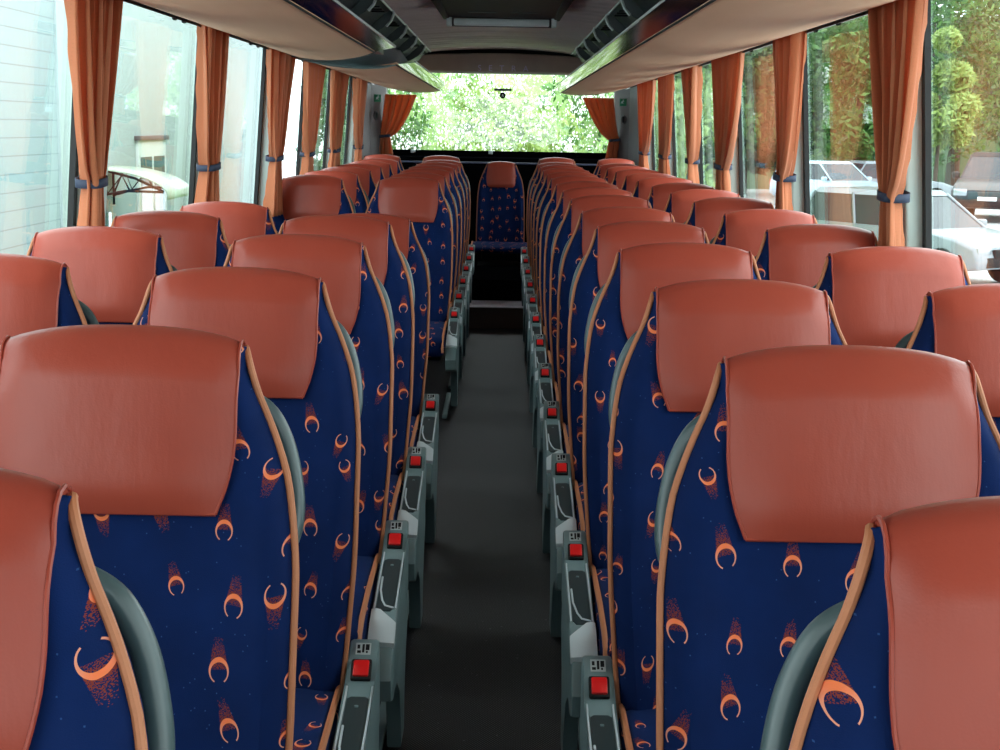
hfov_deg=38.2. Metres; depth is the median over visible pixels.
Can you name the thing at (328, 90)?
trim
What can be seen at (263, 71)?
trim
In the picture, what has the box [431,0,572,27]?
roof hatch
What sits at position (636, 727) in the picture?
seat cushion
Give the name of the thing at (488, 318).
step
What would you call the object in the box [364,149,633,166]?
window ledge
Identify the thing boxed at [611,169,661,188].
seat
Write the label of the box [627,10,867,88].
rail
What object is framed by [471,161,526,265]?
seat
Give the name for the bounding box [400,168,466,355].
seat
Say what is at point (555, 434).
seat
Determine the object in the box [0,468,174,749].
seat
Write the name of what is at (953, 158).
tree
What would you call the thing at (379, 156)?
seat
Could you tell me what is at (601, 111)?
curtain
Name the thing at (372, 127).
trim
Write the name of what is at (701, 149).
trim
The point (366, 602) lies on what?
seat cushion
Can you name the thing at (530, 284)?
seat
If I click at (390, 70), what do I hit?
luggage rack
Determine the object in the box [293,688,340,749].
seat cushion
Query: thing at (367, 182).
seat
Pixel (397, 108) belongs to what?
curtain
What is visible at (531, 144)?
tree
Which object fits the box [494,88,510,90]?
light bar
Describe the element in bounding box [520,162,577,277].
seat
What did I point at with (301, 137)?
trim
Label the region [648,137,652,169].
trim
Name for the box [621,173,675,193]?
seat
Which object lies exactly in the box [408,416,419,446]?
seat cushion
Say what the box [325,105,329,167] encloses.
trim
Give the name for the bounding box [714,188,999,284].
car park
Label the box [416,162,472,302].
seat
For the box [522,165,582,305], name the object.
seat
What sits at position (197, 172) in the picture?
trim
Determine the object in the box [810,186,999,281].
car
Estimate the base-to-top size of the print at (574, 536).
0.011 m
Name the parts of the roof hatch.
corner post, frame, lid, corner post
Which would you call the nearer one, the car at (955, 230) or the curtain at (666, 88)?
the curtain at (666, 88)
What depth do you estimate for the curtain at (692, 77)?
7.97 m
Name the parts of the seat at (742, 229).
backrest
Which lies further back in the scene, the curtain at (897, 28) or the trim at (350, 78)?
the trim at (350, 78)
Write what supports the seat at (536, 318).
on the floor
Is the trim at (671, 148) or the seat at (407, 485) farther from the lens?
the trim at (671, 148)
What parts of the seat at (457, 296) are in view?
backrest, armrest panel, leg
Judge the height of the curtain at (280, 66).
0.826 m
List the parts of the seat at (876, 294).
backrest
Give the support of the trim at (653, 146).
attached to the wall
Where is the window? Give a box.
[388,73,613,152]
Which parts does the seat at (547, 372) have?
leg, lever, armrest panel, grab handle, backrest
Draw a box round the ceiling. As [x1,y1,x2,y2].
[384,0,618,53]
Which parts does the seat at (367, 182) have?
backrest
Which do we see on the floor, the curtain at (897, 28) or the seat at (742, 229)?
the seat at (742, 229)
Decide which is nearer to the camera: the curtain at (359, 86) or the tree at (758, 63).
the curtain at (359, 86)
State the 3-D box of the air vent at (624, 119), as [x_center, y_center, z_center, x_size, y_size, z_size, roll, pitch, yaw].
[1.090,-2.249,12.722,0.048,0.077,0.020,6,11,28]
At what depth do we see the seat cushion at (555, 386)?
5.39 m
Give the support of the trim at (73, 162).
attached to the wall
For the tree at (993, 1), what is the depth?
59.67 m
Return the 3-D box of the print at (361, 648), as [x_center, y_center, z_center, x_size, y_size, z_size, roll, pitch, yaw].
[-0.238,0.478,2.522,0.021,0.011,0.015,1,10,0]
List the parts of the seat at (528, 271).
leg, armrest panel, backrest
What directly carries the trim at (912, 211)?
attached to the wall
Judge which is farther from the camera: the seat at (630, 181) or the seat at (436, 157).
the seat at (436, 157)
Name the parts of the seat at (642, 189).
backrest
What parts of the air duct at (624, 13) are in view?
trim rail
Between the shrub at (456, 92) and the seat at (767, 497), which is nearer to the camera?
the seat at (767, 497)
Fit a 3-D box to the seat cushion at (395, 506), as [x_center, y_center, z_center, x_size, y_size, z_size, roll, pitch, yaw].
[-0.482,0.366,3.843,0.426,0.118,0.470,1,10,0]
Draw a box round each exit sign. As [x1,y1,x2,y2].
[374,94,380,101]
[620,99,626,105]
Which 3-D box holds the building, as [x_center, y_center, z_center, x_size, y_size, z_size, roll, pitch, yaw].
[-7.317,-4.744,21.523,4.299,9.000,40.000,1,10,0]
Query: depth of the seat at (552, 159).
11.88 m
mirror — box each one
[952,172,959,177]
[978,219,986,225]
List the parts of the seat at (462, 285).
backrest, armrest panel, leg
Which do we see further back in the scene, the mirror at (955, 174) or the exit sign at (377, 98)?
the mirror at (955, 174)
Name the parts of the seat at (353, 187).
backrest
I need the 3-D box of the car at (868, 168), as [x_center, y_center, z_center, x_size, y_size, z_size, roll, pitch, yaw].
[13.455,-6.667,50.067,4.230,1.480,2.100,-1,10,-10]
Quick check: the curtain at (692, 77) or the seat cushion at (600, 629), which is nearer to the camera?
the seat cushion at (600, 629)
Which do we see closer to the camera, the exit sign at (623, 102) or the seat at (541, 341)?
the seat at (541, 341)
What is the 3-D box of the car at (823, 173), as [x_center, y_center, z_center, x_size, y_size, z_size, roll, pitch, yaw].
[10.845,-6.231,47.194,2.100,1.500,4.230,-5,11,-30]
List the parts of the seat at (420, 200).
backrest, seat frame, foot rail, grab handle, lever, armrest panel, leg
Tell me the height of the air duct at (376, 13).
0.160 m
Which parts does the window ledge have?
upright panel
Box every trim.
[67,92,78,226]
[76,153,108,225]
[188,45,196,204]
[194,145,198,199]
[253,48,265,204]
[258,68,268,205]
[295,66,302,174]
[299,137,301,173]
[322,70,330,168]
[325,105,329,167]
[343,77,351,163]
[346,78,354,163]
[362,83,386,159]
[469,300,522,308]
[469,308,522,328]
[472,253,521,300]
[614,86,638,165]
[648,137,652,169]
[652,118,654,170]
[669,136,673,175]
[672,94,676,177]
[675,14,867,74]
[699,117,703,183]
[729,133,738,193]
[737,107,743,197]
[791,110,803,212]
[802,53,809,213]
[902,77,921,247]
[921,0,931,248]
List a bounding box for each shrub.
[294,69,432,170]
[387,73,497,121]
[536,75,613,152]
[589,70,714,187]
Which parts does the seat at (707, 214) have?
backrest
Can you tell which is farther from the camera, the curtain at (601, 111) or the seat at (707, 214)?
the curtain at (601, 111)
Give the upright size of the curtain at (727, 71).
0.826 m
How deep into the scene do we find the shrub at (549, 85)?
21.18 m
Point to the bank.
(535, 90)
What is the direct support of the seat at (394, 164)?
on the floor
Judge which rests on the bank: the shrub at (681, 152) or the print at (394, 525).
the shrub at (681, 152)
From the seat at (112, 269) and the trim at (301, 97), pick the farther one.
the trim at (301, 97)
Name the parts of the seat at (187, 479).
backrest, grab handle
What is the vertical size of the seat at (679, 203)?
1.116 m
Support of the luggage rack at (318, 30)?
attached to the ceiling
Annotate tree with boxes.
[432,78,586,152]
[674,50,763,158]
[686,44,827,193]
[743,15,873,160]
[807,15,875,160]
[811,0,998,100]
[866,0,999,185]
[931,0,999,145]
[931,25,983,181]
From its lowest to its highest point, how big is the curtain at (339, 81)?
0.826 m
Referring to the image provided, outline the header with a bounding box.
[418,49,582,74]
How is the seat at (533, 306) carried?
on the floor
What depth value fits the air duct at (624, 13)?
7.95 m
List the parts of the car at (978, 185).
number plate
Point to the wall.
(473, 172)
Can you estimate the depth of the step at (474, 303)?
10.19 m
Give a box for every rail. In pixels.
[123,0,373,84]
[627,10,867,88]
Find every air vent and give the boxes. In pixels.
[373,111,378,119]
[621,115,626,123]
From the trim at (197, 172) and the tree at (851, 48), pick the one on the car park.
the tree at (851, 48)
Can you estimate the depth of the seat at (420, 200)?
7.25 m
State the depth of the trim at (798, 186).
5.57 m
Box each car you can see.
[769,160,877,195]
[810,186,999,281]
[849,160,952,194]
[951,152,999,215]
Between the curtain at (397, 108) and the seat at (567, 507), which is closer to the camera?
the seat at (567, 507)
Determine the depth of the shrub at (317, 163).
20.38 m
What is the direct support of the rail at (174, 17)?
attached to the luggage rack at (318, 30)
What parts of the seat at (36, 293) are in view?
backrest, grab handle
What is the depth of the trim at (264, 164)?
7.27 m
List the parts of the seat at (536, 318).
leg, armrest panel, backrest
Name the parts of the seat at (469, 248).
backrest, armrest panel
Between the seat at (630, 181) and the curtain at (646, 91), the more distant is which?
the curtain at (646, 91)
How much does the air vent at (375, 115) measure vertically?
0.077 m
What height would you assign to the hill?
9.792 m
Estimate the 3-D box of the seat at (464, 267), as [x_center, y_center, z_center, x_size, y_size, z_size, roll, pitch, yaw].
[-0.447,-0.805,9.464,0.504,1.115,0.721,1,10,0]
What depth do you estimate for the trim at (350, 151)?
11.30 m
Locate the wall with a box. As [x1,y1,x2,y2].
[402,163,595,244]
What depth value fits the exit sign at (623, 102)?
12.71 m
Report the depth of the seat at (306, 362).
2.53 m
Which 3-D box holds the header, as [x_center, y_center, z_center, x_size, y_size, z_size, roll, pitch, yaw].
[0.008,-2.725,12.487,1.600,0.240,0.184,1,10,0]
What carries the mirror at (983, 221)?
attached to the car at (955, 230)
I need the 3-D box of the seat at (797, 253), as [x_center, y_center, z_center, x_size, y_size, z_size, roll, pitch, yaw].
[0.896,0.175,3.872,0.463,1.116,0.715,1,10,0]
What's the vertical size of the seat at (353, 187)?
1.116 m
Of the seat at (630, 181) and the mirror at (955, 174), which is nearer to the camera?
the seat at (630, 181)
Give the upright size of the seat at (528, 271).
1.116 m
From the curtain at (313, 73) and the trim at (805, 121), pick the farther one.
the curtain at (313, 73)
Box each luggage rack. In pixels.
[132,0,395,60]
[291,48,444,92]
[556,0,896,95]
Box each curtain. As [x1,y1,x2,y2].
[64,0,122,225]
[194,23,228,202]
[263,47,295,216]
[299,61,325,174]
[327,69,348,167]
[352,77,367,161]
[379,94,416,154]
[583,97,619,158]
[637,78,656,168]
[658,73,674,174]
[681,64,702,183]
[711,50,744,191]
[772,30,806,209]
[868,0,927,246]
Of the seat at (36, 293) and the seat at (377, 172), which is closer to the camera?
the seat at (36, 293)
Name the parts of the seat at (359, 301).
backrest, lever, foot rail, grab handle, armrest panel, leg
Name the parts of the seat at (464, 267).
backrest, armrest panel, leg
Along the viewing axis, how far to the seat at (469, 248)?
11.19 m
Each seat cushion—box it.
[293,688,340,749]
[349,556,379,647]
[386,475,403,520]
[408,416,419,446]
[428,321,447,356]
[472,241,526,252]
[553,384,557,400]
[561,425,572,487]
[573,482,588,566]
[590,569,612,663]
[618,709,655,749]
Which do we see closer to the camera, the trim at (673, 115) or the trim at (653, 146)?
the trim at (673, 115)
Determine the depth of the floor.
4.42 m
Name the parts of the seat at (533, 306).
leg, armrest panel, backrest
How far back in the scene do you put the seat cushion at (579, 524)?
3.76 m
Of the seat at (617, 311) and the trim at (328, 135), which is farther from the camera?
the trim at (328, 135)
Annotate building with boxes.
[0,0,262,254]
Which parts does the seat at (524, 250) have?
armrest panel, backrest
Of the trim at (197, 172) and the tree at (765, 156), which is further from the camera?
the tree at (765, 156)
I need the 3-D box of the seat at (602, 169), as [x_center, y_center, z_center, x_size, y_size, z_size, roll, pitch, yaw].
[0.910,-1.022,10.871,0.463,1.116,0.715,1,10,0]
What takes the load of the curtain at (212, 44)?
hanging from the rail at (174, 17)
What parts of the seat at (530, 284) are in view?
leg, armrest panel, backrest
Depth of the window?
13.09 m
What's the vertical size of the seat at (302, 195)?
1.116 m
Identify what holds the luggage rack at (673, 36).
attached to the ceiling
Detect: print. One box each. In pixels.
[357,644,369,652]
[392,523,400,528]
[571,533,579,539]
[592,661,603,669]
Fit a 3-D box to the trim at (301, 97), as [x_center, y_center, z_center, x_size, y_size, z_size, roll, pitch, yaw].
[-1.197,-1.487,8.658,0.080,0.870,0.033,1,10,0]
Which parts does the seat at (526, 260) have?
armrest panel, backrest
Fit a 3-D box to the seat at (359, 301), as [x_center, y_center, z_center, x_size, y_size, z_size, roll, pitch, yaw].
[-0.460,0.274,3.152,0.504,1.117,0.715,1,10,0]
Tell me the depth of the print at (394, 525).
3.30 m
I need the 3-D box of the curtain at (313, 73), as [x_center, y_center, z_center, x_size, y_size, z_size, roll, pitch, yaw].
[-1.103,-1.412,8.360,0.141,0.826,0.748,1,10,-1]
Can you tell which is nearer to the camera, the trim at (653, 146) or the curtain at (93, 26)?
the curtain at (93, 26)
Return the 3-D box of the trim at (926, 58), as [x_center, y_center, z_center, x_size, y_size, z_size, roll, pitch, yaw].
[1.167,-0.640,3.949,0.080,0.870,0.033,1,10,0]
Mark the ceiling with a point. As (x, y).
(422, 17)
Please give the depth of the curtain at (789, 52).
5.28 m
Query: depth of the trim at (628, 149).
12.76 m
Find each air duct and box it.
[338,0,430,62]
[571,0,660,62]
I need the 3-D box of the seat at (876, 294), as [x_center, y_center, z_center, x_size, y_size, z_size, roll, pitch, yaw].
[0.894,0.308,3.093,0.463,1.117,0.714,1,10,0]
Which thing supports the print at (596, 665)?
on the seat at (663, 375)
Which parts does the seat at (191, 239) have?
backrest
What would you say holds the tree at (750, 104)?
on the car park
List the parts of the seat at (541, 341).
leg, lever, armrest panel, grab handle, backrest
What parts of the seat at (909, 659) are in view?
grab handle, backrest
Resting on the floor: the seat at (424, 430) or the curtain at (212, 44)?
the seat at (424, 430)
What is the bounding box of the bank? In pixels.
[320,73,683,176]
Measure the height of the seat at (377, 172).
1.116 m
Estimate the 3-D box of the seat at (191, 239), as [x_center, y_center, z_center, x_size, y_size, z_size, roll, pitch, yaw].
[-0.974,0.125,3.973,0.463,1.116,0.717,1,10,0]
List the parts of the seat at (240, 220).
backrest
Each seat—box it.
[0,253,98,344]
[0,324,304,749]
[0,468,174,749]
[27,226,176,324]
[111,210,230,269]
[132,267,379,749]
[179,201,278,244]
[223,234,408,749]
[272,175,355,231]
[278,215,425,627]
[303,170,368,212]
[321,167,376,201]
[337,163,384,184]
[340,213,438,542]
[348,161,393,178]
[359,158,400,174]
[363,154,403,170]
[366,177,459,417]
[390,172,463,388]
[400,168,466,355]
[409,165,469,337]
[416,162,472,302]
[422,155,459,161]
[422,160,474,273]
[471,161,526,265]
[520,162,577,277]
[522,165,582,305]
[523,168,589,341]
[525,171,596,360]
[527,176,606,383]
[529,181,617,412]
[532,187,632,447]
[533,157,575,174]
[537,195,651,492]
[542,207,674,552]
[550,221,709,636]
[561,242,760,749]
[580,279,846,749]
[593,158,634,174]
[597,163,638,178]
[603,166,649,183]
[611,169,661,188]
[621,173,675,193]
[632,177,693,199]
[647,183,713,210]
[654,345,999,749]
[664,189,739,222]
[683,197,773,241]
[709,209,817,256]
[754,224,877,286]
[760,496,999,749]
[812,246,971,346]
[895,283,999,433]
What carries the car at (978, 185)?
on the car park
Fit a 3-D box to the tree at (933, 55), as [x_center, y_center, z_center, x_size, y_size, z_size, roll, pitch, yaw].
[19.065,-16.330,64.376,12.083,12.105,10.356,1,10,0]
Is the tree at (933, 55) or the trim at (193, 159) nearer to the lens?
the trim at (193, 159)
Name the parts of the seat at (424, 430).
backrest, lever, grab handle, armrest panel, leg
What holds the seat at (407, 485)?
on the floor
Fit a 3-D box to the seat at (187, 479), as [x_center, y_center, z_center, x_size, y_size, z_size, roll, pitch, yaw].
[-0.463,0.539,1.606,0.504,1.116,0.718,1,10,0]
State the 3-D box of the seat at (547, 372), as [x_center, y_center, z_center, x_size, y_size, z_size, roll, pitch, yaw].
[0.399,-0.100,5.423,0.504,1.118,0.712,1,10,0]
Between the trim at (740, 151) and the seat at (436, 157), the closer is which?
the trim at (740, 151)
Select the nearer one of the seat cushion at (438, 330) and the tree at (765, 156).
the seat cushion at (438, 330)
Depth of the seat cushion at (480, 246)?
11.44 m
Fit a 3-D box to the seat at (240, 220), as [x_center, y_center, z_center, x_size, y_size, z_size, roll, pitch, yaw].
[-0.972,-0.010,4.815,0.463,1.099,0.763,1,10,0]
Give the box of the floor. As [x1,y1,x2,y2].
[367,328,615,749]
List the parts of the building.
door, pane, pane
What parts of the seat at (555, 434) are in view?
leg, armrest panel, lever, grab handle, backrest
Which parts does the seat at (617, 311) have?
leg, armrest panel, foot rail, lever, grab handle, backrest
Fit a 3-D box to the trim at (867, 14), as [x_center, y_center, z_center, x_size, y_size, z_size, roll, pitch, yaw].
[1.179,-1.225,4.835,0.050,0.055,16.750,1,10,0]
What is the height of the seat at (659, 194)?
1.115 m
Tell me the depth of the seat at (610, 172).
10.27 m
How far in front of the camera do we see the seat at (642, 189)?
7.94 m
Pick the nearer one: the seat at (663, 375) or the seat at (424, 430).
the seat at (663, 375)
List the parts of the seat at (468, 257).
backrest, armrest panel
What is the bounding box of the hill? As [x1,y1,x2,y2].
[686,19,999,188]
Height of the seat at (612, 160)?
0.844 m
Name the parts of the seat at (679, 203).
backrest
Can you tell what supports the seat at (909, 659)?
on the floor
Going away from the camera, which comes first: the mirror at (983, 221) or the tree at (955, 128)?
the mirror at (983, 221)
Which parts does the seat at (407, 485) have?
backrest, lever, grab handle, armrest panel, leg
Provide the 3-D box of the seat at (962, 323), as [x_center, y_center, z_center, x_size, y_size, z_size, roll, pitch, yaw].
[0.892,0.441,2.318,0.463,1.115,0.718,1,10,0]
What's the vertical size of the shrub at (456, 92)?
2.574 m
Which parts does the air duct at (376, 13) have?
trim rail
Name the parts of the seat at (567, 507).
leg, armrest panel, lever, grab handle, backrest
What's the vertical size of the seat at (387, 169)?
1.116 m
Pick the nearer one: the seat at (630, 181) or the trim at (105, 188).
the trim at (105, 188)
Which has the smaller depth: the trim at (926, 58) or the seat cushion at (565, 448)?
the trim at (926, 58)
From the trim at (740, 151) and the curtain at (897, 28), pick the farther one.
the trim at (740, 151)
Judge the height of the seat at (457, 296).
1.114 m

